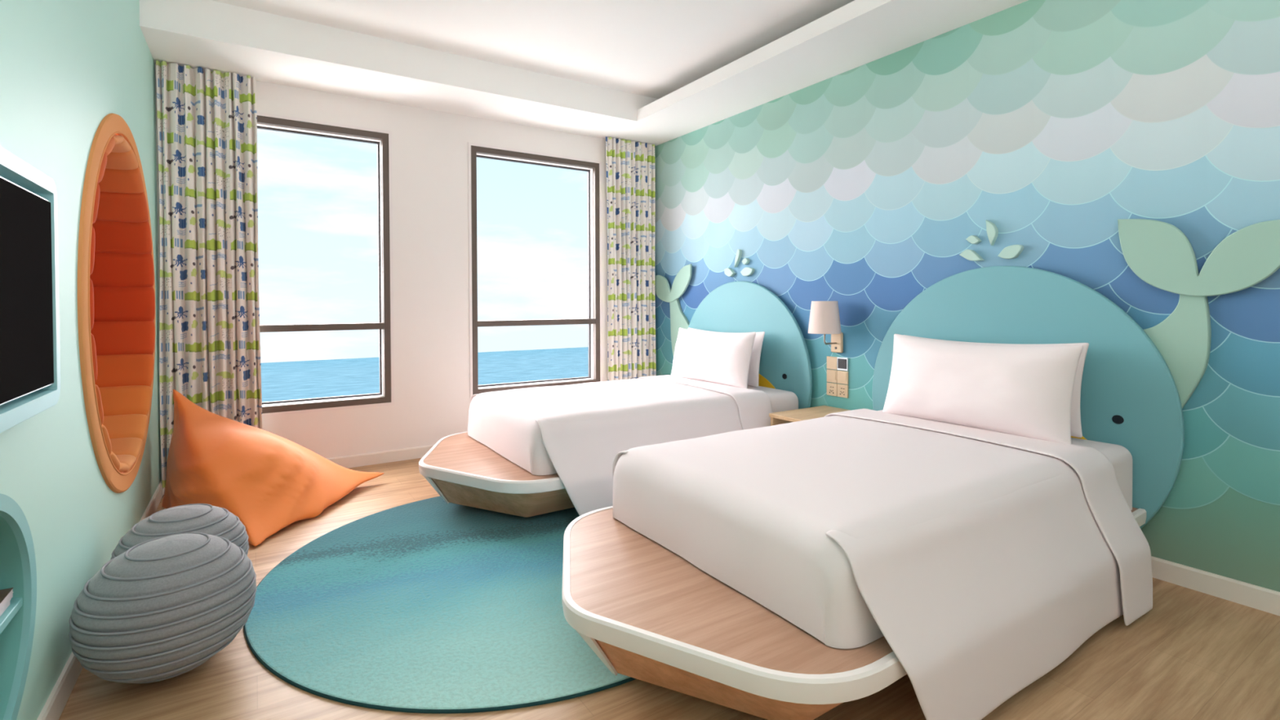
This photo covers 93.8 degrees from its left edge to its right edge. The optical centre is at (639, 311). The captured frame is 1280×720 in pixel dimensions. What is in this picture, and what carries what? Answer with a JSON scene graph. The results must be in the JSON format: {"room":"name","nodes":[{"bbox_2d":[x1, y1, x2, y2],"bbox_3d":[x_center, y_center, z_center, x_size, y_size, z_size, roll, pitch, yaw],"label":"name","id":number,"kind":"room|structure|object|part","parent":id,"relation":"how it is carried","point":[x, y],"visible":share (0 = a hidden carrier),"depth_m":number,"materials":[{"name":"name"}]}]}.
{"room":"children's bedroom","nodes":[
{"label":"children's bedroom","id":0,"kind":"room"},
{"bbox_2d":[0,0,161,719],"bbox_3d":[-1.212,-0.275,0.953,0.001,2.930,6.923,-1,1,-33],"label":"wall","id":1,"kind":"structure","parent":0,"point":[66,65],"depth_m":1.91,"materials":[{"name":"teal paint"}]},
{"bbox_2d":[0,597,22,634],"bbox_3d":[-1.521,0.759,1.169,0.283,0.022,0.750,-1,1,-33],"label":"niche shelf","id":2,"kind":"object","parent":1,"relation":"attached to","point":[15,604],"visible":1,"depth_m":1.49,"materials":[{"name":"teal paint"}]},
{"bbox_2d":[0,600,10,616],"bbox_3d":[-1.602,0.738,1.336,0.211,0.012,0.299,-1,1,-33],"label":"magazine","id":3,"kind":"object","parent":2,"relation":"on","point":[6,606],"visible":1,"depth_m":1.48,"materials":[{"name":"white paper"}]},
{"bbox_2d":[0,591,13,612],"bbox_3d":[-1.607,0.724,1.346,0.213,0.012,0.299,-1,1,-33],"label":"magazine","id":4,"kind":"object","parent":3,"relation":"on","point":[9,598],"visible":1,"depth_m":1.49,"materials":[{"name":"white paper"}]},
{"bbox_2d":[0,587,13,607],"bbox_3d":[-1.602,0.711,1.340,0.215,0.012,0.299,-1,1,-33],"label":"magazine","id":5,"kind":"object","parent":4,"relation":"on","point":[5,593],"visible":1,"depth_m":1.49,"materials":[{"name":"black paper"}]},
{"bbox_2d":[0,515,23,719],"bbox_3d":[-1.523,0.728,1.168,0.290,0.581,0.739,-1,1,-33],"label":"niche","id":6,"kind":"object","parent":1,"relation":"attached to","point":[11,564],"depth_m":1.52,"materials":[{"name":"teal paint"}]},
{"bbox_2d":[0,493,36,719],"bbox_3d":[-1.395,0.726,1.251,0.014,0.660,0.840,-1,1,-33],"label":"trim","id":7,"kind":"structure","parent":1,"relation":"attached to","point":[11,511],"depth_m":1.53,"materials":[{"name":"teal paint"}]},
{"bbox_2d":[0,146,60,433],"bbox_3d":[-1.298,-0.046,1.143,0.055,0.607,1.129,-1,1,-33],"label":"surround","id":8,"kind":"object","parent":1,"relation":"attached to","point":[13,168],"visible":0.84,"depth_m":1.50,"materials":[{"name":"teal"}]},
{"bbox_2d":[0,176,53,404],"bbox_3d":[-1.298,-0.043,1.149,0.038,0.485,1.040,-1,1,-33],"label":"television","id":9,"kind":"object","parent":8,"relation":"in","point":[26,311],"visible":1,"depth_m":1.40,"materials":[{"name":"black glass"}]},
{"bbox_2d":[36,480,163,719],"bbox_3d":[-1.202,1.146,0.978,0.014,0.087,6.723,-1,1,-33],"label":"baseboard","id":10,"kind":"structure","parent":1,"relation":"attached to","point":[58,698],"depth_m":1.81,"materials":[{"name":"beige paint"}]},
{"bbox_2d":[77,113,155,493],"bbox_3d":[-2.581,-0.031,2.671,0.482,1.701,1.822,-1,1,-33],"label":"padded nook","id":11,"kind":"object","parent":1,"relation":"attached to","point":[117,308],"visible":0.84,"depth_m":3.18,"materials":[{"name":"orange fabric"}]},
{"bbox_2d":[155,63,608,479],"bbox_3d":[-1.506,-0.333,4.885,4.178,2.930,0.200,-1,1,-33],"label":"wall","id":12,"kind":"structure","parent":0,"point":[430,167],"depth_m":4.65,"materials":[{"name":"white paint"}]},
{"bbox_2d":[155,60,262,494],"bbox_3d":[-2.763,-0.207,3.864,0.538,2.686,0.080,-1,1,-34],"label":"curtain","id":13,"kind":"object","parent":12,"relation":"hanging from","point":[210,336],"visible":0.8,"depth_m":3.84,"materials":[{"name":"fabric"}]},
{"bbox_2d":[256,111,394,417],"bbox_3d":[-2.412,-0.317,4.241,1.227,2.066,0.118,-1,1,-33],"label":"window","id":14,"kind":"structure","parent":12,"relation":"in","point":[382,138],"depth_m":4.47,"materials":[{"name":"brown metal"}]},
{"bbox_2d":[327,444,434,468],"bbox_3d":[-1.443,1.090,4.816,3.778,0.087,0.014,-1,1,-33],"label":"baseboard","id":15,"kind":"structure","parent":12,"relation":"attached to","point":[386,456],"depth_m":4.49,"materials":[{"name":"beige paint"}]},
{"bbox_2d":[467,142,602,398],"bbox_3d":[-0.896,-0.336,5.221,1.227,2.066,0.118,-1,1,-33],"label":"window","id":16,"kind":"structure","parent":12,"relation":"in","point":[593,167],"depth_m":5.25,"materials":[{"name":"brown metal"}]},
{"bbox_2d":[605,136,656,381],"bbox_3d":[-0.089,-0.241,5.595,0.534,2.686,0.088,-1,1,-33],"label":"curtain","id":17,"kind":"object","parent":12,"relation":"hanging from","point":[630,165],"visible":0.84,"depth_m":5.57,"materials":[{"name":"fabric"}]},
{"bbox_2d":[211,0,854,98],"bbox_3d":[0.369,-1.810,1.957,4.178,0.100,7.123,-1,1,-33],"label":"ceiling","id":18,"kind":"structure","parent":0,"point":[650,48],"depth_m":3.79,"materials":[{"name":"white paint"}]},
{"bbox_2d":[58,457,1279,719],"bbox_3d":[0.379,1.219,2.001,4.178,0.100,7.123,-1,1,-33],"label":"floor","id":19,"kind":"structure","parent":0,"point":[1195,655],"depth_m":1.86,"materials":[{"name":"brown wood"}]},
{"bbox_2d":[68,532,257,683],"bbox_3d":[-1.542,0.959,1.966,0.480,0.420,0.480,-1,1,-25],"label":"pouf","id":20,"kind":"object","parent":19,"relation":"on","point":[162,607],"visible":1,"depth_m":1.81,"materials":[{"name":"grey fabric"}]},
{"bbox_2d":[110,503,248,559],"bbox_3d":[-1.811,0.971,2.372,0.440,0.386,0.440,-1,1,-25],"label":"pouf","id":21,"kind":"object","parent":19,"relation":"on","point":[206,518],"visible":0.34,"depth_m":2.32,"materials":[{"name":"grey fabric"}]},
{"bbox_2d":[161,389,383,546],"bbox_3d":[-2.260,0.800,3.560,0.982,0.696,1.100,0,1,11],"label":"bean bag","id":22,"kind":"object","parent":19,"relation":"on","point":[270,482],"visible":0.85,"depth_m":3.29,"materials":[{"name":"orange fabric"}]},
{"bbox_2d":[243,496,635,713],"bbox_3d":[-0.574,1.153,2.835,2.172,0.012,2.172,-1,1,-33],"label":"round rug","id":23,"kind":"object","parent":19,"relation":"on","point":[433,605],"visible":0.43,"depth_m":2.28,"materials":[{"name":"teal carpet"}]},
{"bbox_2d":[418,431,574,517],"bbox_3d":[-0.211,0.985,4.033,2.446,0.287,1.384,-1,1,-33],"label":"frame","id":24,"kind":"object","parent":19,"relation":"on","point":[462,469],"visible":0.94,"depth_m":3.24,"materials":[{"name":"brown wood"}]},
{"bbox_2d":[471,385,798,430],"bbox_3d":[-0.026,0.702,4.149,1.984,0.274,1.188,-1,1,-33],"label":"mattress","id":25,"kind":"object","parent":24,"relation":"on","point":[780,400],"visible":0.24,"depth_m":4.13,"materials":[{"name":"white fabric"}]},
{"bbox_2d":[467,374,773,515],"bbox_3d":[-0.167,0.821,4.059,1.686,0.593,1.510,-1,1,-33],"label":"duvet","id":26,"kind":"object","parent":25,"relation":"on","point":[584,427],"visible":0.79,"depth_m":3.51,"materials":[{"name":"white fabric"}]},
{"bbox_2d":[535,401,742,515],"bbox_3d":[0.174,0.834,3.532,1.610,0.536,0.229,-1,1,-33],"label":"drape","id":27,"kind":"object","parent":26,"relation":"hanging from","point":[582,447],"depth_m":3.28,"materials":[{"name":"white fabric"}]},
{"bbox_2d":[671,327,755,388],"bbox_3d":[0.528,0.341,4.562,0.212,0.399,0.897,-1,1,-35],"label":"pillow","id":28,"kind":"object","parent":26,"relation":"on","point":[722,358],"visible":0.95,"depth_m":4.40,"materials":[{"name":"white fabric"}]},
{"bbox_2d":[688,327,732,333],"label":"pillow","id":29,"kind":"object","parent":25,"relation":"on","point":[689,328],"depth_m":4.97,"materials":[{"name":"white fabric"}]},
{"bbox_2d":[747,331,764,386],"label":"pillow","id":30,"kind":"object","parent":25,"relation":"on","point":[753,375],"depth_m":4.41,"materials":[{"name":"white fabric"}]},
{"bbox_2d":[768,405,850,426],"bbox_3d":[1.144,0.894,3.805,0.524,0.492,0.377,-1,1,-33],"label":"nightstand","id":31,"kind":"object","parent":19,"relation":"on","point":[798,415],"visible":0.2,"depth_m":3.81,"materials":[{"name":"brown wood"}]},
{"bbox_3d":[1.053,0.854,3.952,0.512,0.368,0.020,-1,1,-33],"label":"panel","id":32,"kind":"part","parent":31,"relation":"part of","materials":[{"name":"brown wood"}]},
{"bbox_2d":[562,506,1146,719],"bbox_3d":[0.817,1.005,2.444,2.446,0.287,1.384,-1,1,-33],"label":"frame","id":33,"kind":"object","parent":19,"relation":"on","point":[648,613],"visible":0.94,"depth_m":1.68,"materials":[{"name":"brown wood"}]},
{"bbox_2d":[878,409,1133,510],"bbox_3d":[1.016,0.721,2.570,1.950,0.276,1.188,-1,1,-33],"label":"mattress","id":34,"kind":"object","parent":33,"relation":"on","point":[1119,456],"visible":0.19,"depth_m":2.55,"materials":[{"name":"white fabric"}]},
{"bbox_2d":[613,408,1152,719],"bbox_3d":[0.875,0.841,2.480,1.651,0.593,1.508,-1,1,-33],"label":"duvet","id":35,"kind":"object","parent":34,"relation":"on","point":[984,560],"visible":0.99,"depth_m":1.92,"materials":[{"name":"white fabric"}]},
{"bbox_2d":[826,469,1123,719],"bbox_3d":[1.216,0.855,1.954,1.575,0.536,0.227,-1,1,-33],"label":"blanket","id":36,"kind":"object","parent":35,"relation":"hanging from","point":[981,586],"depth_m":1.77,"materials":[{"name":"white fabric"}]},
{"bbox_2d":[882,333,1083,444],"bbox_3d":[1.597,0.349,2.906,0.227,0.438,0.890,-1,1,-29],"label":"pillow","id":37,"kind":"object","parent":35,"relation":"on","point":[1020,390],"visible":0.99,"depth_m":2.76,"materials":[{"name":"white fabric"}]},
{"bbox_2d":[903,334,1088,437],"bbox_3d":[1.738,0.350,3.064,0.137,0.424,0.922,-1,1,-35],"label":"pillow","id":38,"kind":"object","parent":34,"relation":"on","point":[1075,421],"visible":0.13,"depth_m":2.70,"materials":[{"name":"white fabric"}]},
{"bbox_2d":[654,0,1279,591],"bbox_3d":[1.961,-0.316,3.005,0.003,2.930,6.923,-1,1,-33],"label":"wall","id":39,"kind":"structure","parent":0,"point":[1051,123],"depth_m":2.95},
{"bbox_2d":[139,0,1028,146],"bbox_3d":[0.370,-1.649,1.959,3.778,0.222,6.723,-1,1,-33],"label":"ceiling","id":40,"kind":"structure","parent":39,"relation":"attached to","point":[224,37],"depth_m":3.90,"materials":[{"name":"white paint"}]},
{"bbox_2d":[724,267,735,276],"bbox_3d":[0.732,-0.318,4.875,0.029,0.072,0.114,-1,1,-33],"label":"water droplet decoration","id":41,"kind":"object","parent":39,"relation":"attached to","point":[729,272],"visible":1,"depth_m":4.86,"materials":[{"name":"teal wood"}]},
{"bbox_2d":[654,263,812,408],"bbox_3d":[0.667,0.306,4.964,0.055,1.437,1.934,-1,1,-33],"label":"headboard","id":42,"kind":"object","parent":39,"relation":"attached to","point":[740,306],"visible":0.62,"depth_m":4.55,"materials":[{"name":"teal paint"}]},
{"bbox_3d":[0.369,0.233,5.450,0.026,0.730,0.325,-1,1,-33],"label":"tail stem","id":43,"kind":"part","parent":42,"relation":"part of","materials":[{"name":"green wood"}]},
{"bbox_2d":[734,249,742,267],"bbox_3d":[0.785,-0.424,4.792,0.029,0.141,0.061,-1,1,-33],"label":"water droplet decoration","id":44,"kind":"object","parent":39,"relation":"attached to","point":[738,256],"visible":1,"depth_m":4.78,"materials":[{"name":"teal wood"}]},
{"bbox_2d":[742,257,750,264],"bbox_3d":[0.832,-0.394,4.719,0.029,0.052,0.068,-1,1,-33],"label":"water droplet decoration","id":45,"kind":"object","parent":39,"relation":"attached to","point":[746,260],"visible":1,"depth_m":4.71,"materials":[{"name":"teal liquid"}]},
{"bbox_2d":[740,266,755,275],"bbox_3d":[0.843,-0.311,4.704,0.029,0.069,0.138,-1,1,-33],"label":"water droplet decoration","id":46,"kind":"object","parent":39,"relation":"attached to","point":[747,271],"visible":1,"depth_m":4.68,"materials":[{"name":"teal wood"}]},
{"bbox_2d":[808,301,843,352],"bbox_3d":[1.222,0.104,3.929,0.244,0.343,0.210,-1,1,-33],"label":"wall lamp","id":47,"kind":"object","parent":39,"relation":"attached to","point":[824,318],"visible":1,"depth_m":3.85,"materials":[{"name":"beige fabric"}]},
{"bbox_3d":[1.207,0.038,3.919,0.210,0.210,0.210,-1,1,-33],"label":"lamp shade","id":48,"kind":"part","parent":47,"relation":"part of","materials":[{"name":"beige fabric"}]},
{"bbox_3d":[1.253,0.148,3.950,0.119,0.140,0.011,-1,1,-33],"label":"arm","id":49,"kind":"part","parent":47,"relation":"part of","materials":[{"name":"silver metal"}]},
{"bbox_3d":[1.313,0.207,3.991,0.025,0.136,0.088,-1,1,-33],"label":"wall plate","id":50,"kind":"part","parent":47,"relation":"part of","materials":[{"name":"beige"}]},
{"bbox_2d":[826,382,836,396],"bbox_3d":[1.294,0.526,4.039,0.011,0.085,0.085,-1,1,-33],"label":"power socket","id":51,"kind":"object","parent":39,"relation":"attached to","point":[831,387],"visible":1,"depth_m":4.03,"materials":[{"name":"beige plastic"}]},
{"bbox_2d":[826,368,837,382],"bbox_3d":[1.293,0.437,4.037,0.013,0.085,0.085,-1,1,-33],"label":"light switch","id":52,"kind":"object","parent":39,"relation":"attached to","point":[831,374],"visible":1,"depth_m":4.03,"materials":[{"name":"beige plastic"}]},
{"bbox_2d":[826,355,837,369],"bbox_3d":[1.294,0.348,4.037,0.010,0.085,0.085,-1,1,-33],"label":"wall plate","id":53,"kind":"object","parent":39,"relation":"attached to","point":[832,362],"visible":1,"depth_m":4.03,"materials":[{"name":"beige"}]},
{"bbox_2d":[836,383,848,398],"bbox_3d":[1.342,0.527,3.966,0.011,0.085,0.085,-1,1,-33],"label":"power socket","id":54,"kind":"object","parent":39,"relation":"attached to","point":[842,389],"visible":1,"depth_m":3.96,"materials":[{"name":"beige plastic"}]},
{"bbox_2d":[836,370,848,384],"bbox_3d":[1.341,0.438,3.964,0.013,0.085,0.085,-1,1,-33],"label":"light switch","id":55,"kind":"object","parent":39,"relation":"attached to","point":[842,376],"visible":1,"depth_m":3.96,"materials":[{"name":"beige"}]},
{"bbox_2d":[837,356,848,371],"bbox_3d":[1.340,0.349,3.963,0.013,0.085,0.085,-1,1,-33],"label":"thermostat","id":56,"kind":"object","parent":39,"relation":"attached to","point":[842,362],"visible":1,"depth_m":3.95,"materials":[{"name":"grey plastic"}]},
{"bbox_2d":[959,248,984,261],"bbox_3d":[1.791,-0.303,3.238,0.029,0.065,0.125,-1,1,-33],"label":"water droplet decoration","id":57,"kind":"object","parent":39,"relation":"attached to","point":[970,255],"visible":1,"depth_m":3.23,"materials":[{"name":"teal wood"}]},
{"bbox_2d":[965,235,982,244],"bbox_3d":[1.797,-0.385,3.227,0.029,0.047,0.075,-1,1,-33],"label":"water droplet decoration","id":58,"kind":"object","parent":39,"relation":"attached to","point":[973,239],"visible":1,"depth_m":3.21,"materials":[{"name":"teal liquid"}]},
{"bbox_2d":[986,220,998,245],"bbox_3d":[1.848,-0.413,3.148,0.029,0.136,0.051,-1,1,-33],"label":"water droplet decoration","id":59,"kind":"object","parent":39,"relation":"attached to","point":[992,229],"visible":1,"depth_m":3.14,"materials":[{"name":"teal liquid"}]},
{"bbox_2d":[997,244,1023,258],"bbox_3d":[1.899,-0.304,3.072,0.029,0.069,0.114,-1,1,-33],"label":"water droplet decoration","id":60,"kind":"object","parent":39,"relation":"attached to","point":[1013,251],"visible":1,"depth_m":3.05,"materials":[{"name":"teal wood"}]},
{"bbox_2d":[872,218,1279,528],"bbox_3d":[1.949,0.318,2.972,0.054,1.464,1.817,-1,1,-34],"label":"headboard","id":61,"kind":"object","parent":39,"relation":"attached to","point":[1137,383],"visible":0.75,"depth_m":2.63,"materials":[{"name":"teal paint"}]},
{"bbox_3d":[2.251,0.158,2.539,0.026,0.525,0.245,-1,1,-33],"label":"tail stem","id":62,"kind":"part","parent":61,"relation":"part of","materials":[{"name":"green"}]},
{"bbox_2d":[1151,555,1279,616],"bbox_3d":[1.959,1.106,3.022,0.014,0.087,6.723,-1,1,-33],"label":"baseboard","id":63,"kind":"structure","parent":39,"relation":"attached to","point":[1253,596],"depth_m":2.42,"materials":[{"name":"beige paint"}]},
{"label":"outside","id":64,"kind":"structure","parent":0,"visible":0},
{"bbox_2d":[260,346,588,402],"bbox_3d":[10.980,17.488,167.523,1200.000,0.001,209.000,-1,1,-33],"label":"sea","id":65,"kind":"structure","parent":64,"point":[298,380],"depth_m":173.59,"materials":[{"name":"liquid"}]}
]}

